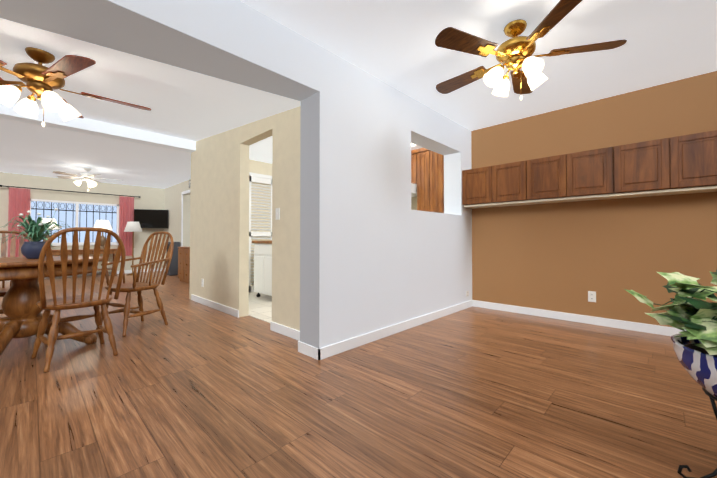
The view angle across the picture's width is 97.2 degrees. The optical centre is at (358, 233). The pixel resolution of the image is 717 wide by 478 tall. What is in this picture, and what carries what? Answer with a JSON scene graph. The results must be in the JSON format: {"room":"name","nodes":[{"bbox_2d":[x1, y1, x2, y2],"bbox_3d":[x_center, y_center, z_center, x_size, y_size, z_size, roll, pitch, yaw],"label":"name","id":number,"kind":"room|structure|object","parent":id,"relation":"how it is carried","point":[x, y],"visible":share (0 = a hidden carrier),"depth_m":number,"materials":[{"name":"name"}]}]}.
{"room":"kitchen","nodes":[
{"label":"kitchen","id":0,"kind":"room"},
{"bbox_2d":[0,172,164,271],"bbox_3d":[-7.567,-0.253,7.349,0.120,2.600,5.570,-1,-1,44],"label":"wall","id":1,"kind":"structure","parent":0,"point":[42,182],"depth_m":8.05,"materials":[{"name":"beige paint"}]},
{"bbox_2d":[0,185,140,197],"bbox_3d":[-6.952,-1.035,7.831,0.115,0.048,2.600,-1,-1,44],"label":"curtain rod","id":2,"kind":"object","parent":1,"relation":"attached to","point":[68,191],"visible":1,"depth_m":7.67,"materials":[{"name":"black metal"}]},
{"bbox_2d":[8,188,29,256],"bbox_3d":[-7.611,-0.232,7.086,0.069,1.590,0.330,-1,-1,44],"label":"curtain","id":3,"kind":"object","parent":2,"relation":"hanging from","point":[19,200],"visible":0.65,"depth_m":7.07,"materials":[{"name":"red fabric"}]},
{"bbox_2d":[119,196,133,255],"bbox_3d":[-6.244,-0.209,8.504,0.066,1.590,0.330,-1,-1,44],"label":"curtain","id":4,"kind":"object","parent":2,"relation":"hanging from","point":[126,209],"visible":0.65,"depth_m":8.50,"materials":[{"name":"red fabric"}]},
{"bbox_2d":[29,199,118,245],"bbox_3d":[-7.022,-0.259,7.879,0.130,1.090,1.750,-1,-1,44],"label":"window","id":5,"kind":"structure","parent":1,"relation":"in","point":[76,225],"depth_m":7.89,"materials":[{"name":"white"}]},
{"bbox_2d":[31,201,116,242],"bbox_3d":[-7.112,-0.273,7.966,0.016,1.160,1.750,-1,-1,44],"label":"bars","id":6,"kind":"object","parent":1,"relation":"attached to","point":[73,210],"visible":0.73,"depth_m":7.93,"materials":[{"name":"black metal"}]},
{"bbox_2d":[44,268,162,278],"bbox_3d":[-7.561,1.003,7.239,0.013,0.085,5.450,-1,-1,44],"label":"baseboard","id":7,"kind":"structure","parent":1,"relation":"attached to","point":[109,272],"depth_m":8.36,"materials":[{"name":"white"}]},
{"bbox_2d":[134,209,168,227],"bbox_3d":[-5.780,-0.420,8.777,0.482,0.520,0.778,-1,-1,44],"label":"wall-mounted tv","id":8,"kind":"object","parent":1,"relation":"attached to","point":[147,218],"visible":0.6,"depth_m":8.77,"materials":[{"name":"black plastic"}]},
{"bbox_2d":[0,118,190,188],"bbox_3d":[-5.267,-1.436,5.936,5.420,0.120,6.940,-1,-1,44],"label":"ceiling","id":9,"kind":"structure","parent":0,"point":[32,149],"depth_m":5.70,"materials":[{"name":"paint"}]},
{"bbox_2d":[52,167,122,190],"bbox_3d":[-5.591,-1.130,6.558,1.129,0.472,1.124,-1,-1,44],"label":"ceiling fan","id":10,"kind":"object","parent":9,"relation":"hanging from","point":[87,176],"visible":1,"depth_m":6.50,"materials":[{"name":"white"}]},
{"bbox_2d":[0,18,300,140],"bbox_3d":[-3.002,-1.378,2.204,3.020,0.400,4.710,-1,-1,44],"label":"ceiling","id":11,"kind":"structure","parent":0,"point":[186,104],"depth_m":2.81,"materials":[{"name":"paint"}]},
{"bbox_2d":[0,47,150,126],"bbox_3d":[-2.183,-1.003,2.231,1.265,0.524,1.225,-1,-1,44],"label":"ceiling fan","id":12,"kind":"object","parent":11,"relation":"hanging from","point":[40,80],"visible":1,"depth_m":2.14,"materials":[{"name":"gold metal"}]},
{"bbox_2d":[0,103,195,152],"bbox_3d":[-4.089,-1.405,3.252,0.200,0.230,4.470,-1,-1,44],"label":"beam","id":13,"kind":"structure","parent":11,"relation":"attached to","point":[92,127],"depth_m":4.01,"materials":[{"name":"paint"}]},
{"bbox_2d":[164,179,190,267],"bbox_3d":[-4.711,-0.236,8.381,2.800,2.600,0.120,-1,-1,44],"label":"wall","id":14,"kind":"structure","parent":0,"point":[172,200],"depth_m":8.43,"materials":[{"name":"beige paint"}]},
{"bbox_2d":[181,190,189,246],"bbox_3d":[-4.129,-0.017,7.721,1.190,2.140,0.018,-1,-1,44],"label":"door frame","id":15,"kind":"structure","parent":14,"relation":"attached to","point":[185,192],"depth_m":8.09,"materials":[{"name":"white wood"}]},
{"bbox_2d":[188,195,189,245],"bbox_3d":[-4.069,-0.232,8.630,0.120,2.600,1.130,-1,-1,44],"label":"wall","id":16,"kind":"structure","parent":0,"point":[188,220],"depth_m":8.20,"materials":[{"name":"beige paint"}]},
{"bbox_2d":[109,0,319,90],"bbox_3d":[-2.165,-1.363,1.279,1.033,0.460,4.300,-1,-1,44],"label":"header beam","id":17,"kind":"structure","parent":0,"point":[239,28],"depth_m":2.02,"materials":[{"name":"white paint"}]},
{"bbox_2d":[0,0,319,100],"bbox_3d":[-2.165,-1.131,1.275,1.033,0.003,4.300,-1,-1,44],"label":"soffit","id":18,"kind":"structure","parent":17,"relation":"attached to","point":[109,24],"depth_m":1.81,"materials":[{"name":"paint"}]},
{"bbox_2d":[189,106,300,330],"bbox_3d":[-1.452,-0.310,3.881,3.140,2.600,0.120,-1,-1,44],"label":"wall","id":19,"kind":"structure","parent":0,"point":[219,222],"depth_m":3.81,"materials":[{"name":"paint"}]},
{"bbox_2d":[191,294,238,317],"bbox_3d":[-1.981,0.954,4.277,1.560,0.085,0.013,-1,-1,44],"label":"baseboard","id":20,"kind":"structure","parent":19,"relation":"attached to","point":[220,307],"depth_m":4.16,"materials":[{"name":"white wood"}]},
{"bbox_2d":[276,208,279,219],"bbox_3d":[-0.815,-0.202,3.171,0.070,0.115,0.014,-1,-1,44],"label":"switch","id":21,"kind":"object","parent":19,"relation":"attached to","point":[277,213],"visible":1,"depth_m":3.16,"materials":[{"name":"white plastic"}]},
{"bbox_2d":[270,321,299,340],"bbox_3d":[-0.631,0.933,2.976,0.730,0.085,0.013,-1,-1,44],"label":"baseboard","id":22,"kind":"structure","parent":19,"relation":"attached to","point":[286,331],"depth_m":3.04,"materials":[{"name":"white wood"}]},
{"bbox_2d":[249,292,271,322],"bbox_3d":[-0.528,1.001,4.732,3.020,0.006,2.420,-1,-1,44],"label":"floor","id":23,"kind":"structure","parent":0,"point":[260,307],"depth_m":4.32,"materials":[{"name":"beige tile"}]},
{"bbox_2d":[252,240,271,296],"bbox_3d":[-1.272,0.556,4.970,0.708,0.905,0.510,-1,-1,44],"label":"kitchen cart","id":24,"kind":"object","parent":23,"relation":"on","point":[262,266],"visible":0.44,"depth_m":4.82,"materials":[{"name":"white"}]},
{"bbox_2d":[249,159,271,284],"bbox_3d":[-1.617,-0.277,5.886,0.120,2.600,2.540,-1,-1,44],"label":"wall","id":25,"kind":"structure","parent":0,"point":[260,167],"depth_m":5.64,"materials":[{"name":"beige paint"}]},
{"bbox_2d":[249,172,271,291],"bbox_3d":[-1.570,-0.023,5.822,0.030,2.090,1.120,-1,-1,44],"label":"louvered door","id":26,"kind":"structure","parent":25,"relation":"attached to","point":[260,178],"depth_m":5.61,"materials":[{"name":"white wood"}]},
{"bbox_2d":[300,92,319,347],"bbox_3d":[-0.393,-0.115,2.534,0.250,1.995,0.003,-1,-1,44],"label":"wall","id":27,"kind":"structure","parent":0,"point":[309,207],"depth_m":2.53,"materials":[{"name":"white paint"}]},
{"bbox_2d":[298,341,319,359],"bbox_3d":[-0.396,0.925,2.514,0.276,0.085,0.013,-1,-1,44],"label":"baseboard","id":28,"kind":"structure","parent":27,"relation":"attached to","point":[308,350],"depth_m":2.50,"materials":[{"name":"white wood"}]},
{"bbox_2d":[249,136,422,163],"bbox_3d":[-0.486,-1.375,4.814,3.020,0.120,2.540,-1,-1,44],"label":"ceiling","id":29,"kind":"structure","parent":0,"point":[261,150],"depth_m":4.97,"materials":[{"name":"paint"}]},
{"bbox_2d":[0,271,716,477],"bbox_3d":[-3.028,1.041,3.953,11.340,0.100,7.250,-1,-1,44],"label":"floor","id":30,"kind":"structure","parent":0,"point":[192,389],"depth_m":1.79,"materials":[{"name":"brown wood"}]},
{"bbox_2d":[0,230,36,336],"bbox_3d":[-3.379,0.471,3.000,0.557,1.018,0.510,-1,-1,44],"label":"chair","id":31,"kind":"object","parent":30,"relation":"on","point":[3,290],"visible":0.23,"depth_m":3.17,"materials":[{"name":"brown wood"}]},
{"bbox_2d":[0,256,102,355],"bbox_3d":[-3.135,0.584,2.279,1.044,0.760,2.044,-1,-1,44],"label":"dining table","id":32,"kind":"object","parent":30,"relation":"on","point":[22,310],"visible":0.73,"depth_m":2.55,"materials":[{"name":"brown wood"}]},
{"bbox_2d":[1,208,70,258],"bbox_3d":[-2.748,-0.006,2.688,0.502,0.433,0.492,-1,-1,44],"label":"plant","id":33,"kind":"object","parent":32,"relation":"on","point":[34,245],"visible":0.92,"depth_m":2.64,"materials":[{"name":"green plant"}]},
{"bbox_2d":[31,227,125,371],"bbox_3d":[-2.202,0.462,2.485,0.538,1.018,0.500,-1,-1,38],"label":"chair","id":34,"kind":"object","parent":30,"relation":"on","point":[73,301],"visible":1,"depth_m":2.39,"materials":[{"name":"brown wood"}]},
{"bbox_2d":[51,249,116,275],"bbox_3d":[-6.773,0.711,7.588,0.430,0.680,1.600,-1,-1,44],"label":"console table","id":35,"kind":"object","parent":30,"relation":"on","point":[57,252],"visible":0.21,"depth_m":7.63,"materials":[{"name":"brown wood"}]},
{"bbox_2d":[42,218,58,249],"bbox_3d":[-7.101,0.005,7.223,0.400,0.720,0.400,-1,-1,44],"label":"table lamp","id":36,"kind":"object","parent":35,"relation":"on","point":[48,220],"visible":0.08,"depth_m":7.16,"materials":[{"name":"brown"}]},
{"bbox_2d":[93,220,111,248],"bbox_3d":[-6.421,0.017,7.928,0.400,0.720,0.400,-1,-1,44],"label":"table lamp","id":37,"kind":"object","parent":35,"relation":"on","point":[104,224],"visible":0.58,"depth_m":7.87,"materials":[{"name":"brown"}]},
{"bbox_2d":[124,222,141,274],"bbox_3d":[-5.868,0.371,8.223,0.400,1.380,0.400,-1,-1,44],"label":"floor lamp","id":38,"kind":"object","parent":30,"relation":"on","point":[133,227],"visible":0.88,"depth_m":8.14,"materials":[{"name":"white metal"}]},
{"bbox_2d":[96,231,173,336],"bbox_3d":[-2.337,0.476,3.326,0.620,1.018,0.633,-1,-1,44],"label":"chair","id":39,"kind":"object","parent":30,"relation":"on","point":[135,286],"visible":0.88,"depth_m":3.39,"materials":[{"name":"brown wood"}]},
{"bbox_2d":[166,242,179,275],"bbox_3d":[-4.769,0.630,8.134,0.240,0.860,0.255,-1,-1,44],"label":"tower speaker","id":40,"kind":"object","parent":30,"relation":"on","point":[173,269],"visible":0.69,"depth_m":8.05,"materials":[{"name":"grey"}]},
{"bbox_2d":[177,246,189,283],"bbox_3d":[-3.588,0.659,6.880,0.830,0.760,0.442,-1,-1,44],"label":"dresser","id":41,"kind":"object","parent":30,"relation":"on","point":[183,264],"visible":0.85,"depth_m":6.74,"materials":[{"name":"brown wood"}]},
{"bbox_2d":[677,387,716,477],"bbox_3d":[1.505,0.774,1.175,0.462,0.337,0.436,-1,-1,44],"label":"plant stand","id":42,"kind":"object","parent":30,"relation":"on","point":[713,399],"visible":0.75,"depth_m":1.19,"materials":[{"name":"black metal"}]},
{"bbox_2d":[671,333,716,396],"bbox_3d":[1.484,0.538,1.134,0.515,0.223,0.515,-1,-1,44],"label":"plant pot","id":43,"kind":"object","parent":42,"relation":"on","point":[699,364],"visible":0.77,"depth_m":1.17,"materials":[{"name":"blue ceramic"}]},
{"bbox_2d":[624,270,716,354],"bbox_3d":[1.470,0.317,1.199,0.730,0.311,0.881,-1,-1,44],"label":"ivy","id":44,"kind":"object","parent":43,"relation":"in","point":[693,316],"visible":1,"depth_m":1.25,"materials":[{"name":"green plant"}]},
{"bbox_2d":[319,46,471,347],"bbox_3d":[0.549,-0.286,3.514,0.250,2.540,2.710,-1,-1,44],"label":"wall","id":45,"kind":"structure","parent":0,"point":[365,285],"depth_m":2.98,"materials":[{"name":"paint"}]},
{"bbox_2d":[318,300,472,359],"bbox_3d":[0.639,0.940,3.398,0.013,0.085,2.723,-1,-1,44],"label":"baseboard","id":46,"kind":"structure","parent":45,"relation":"attached to","point":[340,347],"depth_m":2.98,"materials":[{"name":"white wood"}]},
{"bbox_2d":[240,0,716,130],"bbox_3d":[0.101,-1.558,0.980,2.650,0.120,7.250,-1,-1,44],"label":"ceiling","id":47,"kind":"structure","parent":0,"point":[391,43],"depth_m":2.43,"materials":[{"name":"paint"}]},
{"bbox_2d":[435,0,626,99],"bbox_3d":[1.101,-1.209,2.280,1.242,0.534,1.259,-1,-1,44],"label":"ceiling fan","id":48,"kind":"object","parent":47,"relation":"hanging from","point":[514,53],"visible":1,"depth_m":2.16,"materials":[{"name":"brown wood"}]},
{"bbox_2d":[411,71,716,327],"bbox_3d":[1.397,-0.297,4.662,5.920,2.600,0.120,-1,-1,44],"label":"wall","id":49,"kind":"structure","parent":0,"point":[565,257],"depth_m":3.42,"materials":[{"name":"paint"}]},
{"bbox_2d":[411,183,416,196],"bbox_3d":[0.670,-0.665,4.951,0.640,0.145,0.478,-1,-1,44],"label":"range hood","id":50,"kind":"object","parent":49,"relation":"attached to","point":[413,190],"depth_m":4.66,"materials":[{"name":"white metal"}]},
{"bbox_2d":[411,149,418,183],"bbox_3d":[0.828,-0.993,4.915,0.395,0.500,0.318,-1,-1,44],"label":"upper cabinet","id":51,"kind":"object","parent":49,"relation":"attached to","point":[414,153],"depth_m":4.68,"materials":[{"name":"brown wood"}]},
{"bbox_2d":[417,148,434,211],"bbox_3d":[1.066,-0.772,4.682,0.265,0.950,0.318,-1,-1,44],"label":"upper cabinet","id":52,"kind":"object","parent":49,"relation":"attached to","point":[427,171],"depth_m":4.55,"materials":[{"name":"brown wood"}]},
{"bbox_2d":[431,151,443,212],"bbox_3d":[1.177,-0.774,4.575,0.265,0.950,0.318,-1,-1,44],"label":"upper cabinet","id":53,"kind":"object","parent":49,"relation":"attached to","point":[437,159],"depth_m":4.41,"materials":[{"name":"brown wood"}]},
{"bbox_2d":[462,160,526,204],"bbox_3d":[1.758,-0.618,4.028,0.783,0.460,0.300,-1,-1,44],"label":"upper cabinet","id":54,"kind":"object","parent":49,"relation":"attached to","point":[507,182],"visible":1,"depth_m":3.89,"materials":[{"name":"brown wood"}]},
{"bbox_2d":[527,147,613,199],"bbox_3d":[2.325,-0.626,3.482,0.783,0.460,0.300,-1,-1,44],"label":"upper cabinet","id":55,"kind":"object","parent":49,"relation":"attached to","point":[586,173],"visible":1,"depth_m":3.34,"materials":[{"name":"brown wood"}]},
{"bbox_2d":[464,185,716,208],"bbox_3d":[2.337,-0.382,3.490,2.340,0.027,0.265,-1,-1,44],"label":"rail","id":56,"kind":"object","parent":55,"relation":"attached to","point":[702,189],"visible":0.98,"depth_m":3.23,"materials":[{"name":"beige"}]},
{"bbox_2d":[473,300,686,335],"bbox_3d":[2.485,0.942,3.500,2.530,0.085,0.013,-1,-1,44],"label":"baseboard","id":57,"kind":"structure","parent":49,"relation":"attached to","point":[643,327],"depth_m":3.48,"materials":[{"name":"white wood"}]},
{"bbox_2d":[588,291,595,301],"bbox_3d":[2.548,0.683,3.447,0.070,0.115,0.008,-1,-1,44],"label":"electrical outlet","id":58,"kind":"object","parent":49,"relation":"attached to","point":[591,296],"visible":1,"depth_m":3.44,"materials":[{"name":"white plastic"}]},
{"bbox_2d":[614,130,716,192],"bbox_3d":[2.891,-0.635,2.936,0.783,0.460,0.300,-1,-1,44],"label":"upper cabinet","id":59,"kind":"object","parent":49,"relation":"attached to","point":[687,161],"visible":1,"depth_m":2.84,"materials":[{"name":"brown wood"}]},
{"label":"outside","id":60,"kind":"structure","parent":0,"visible":0},
{"bbox_2d":[31,201,116,242],"bbox_3d":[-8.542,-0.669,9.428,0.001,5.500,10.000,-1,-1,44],"label":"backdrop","id":61,"kind":"structure","parent":60,"point":[68,219],"depth_m":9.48,"materials":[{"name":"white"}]}
]}

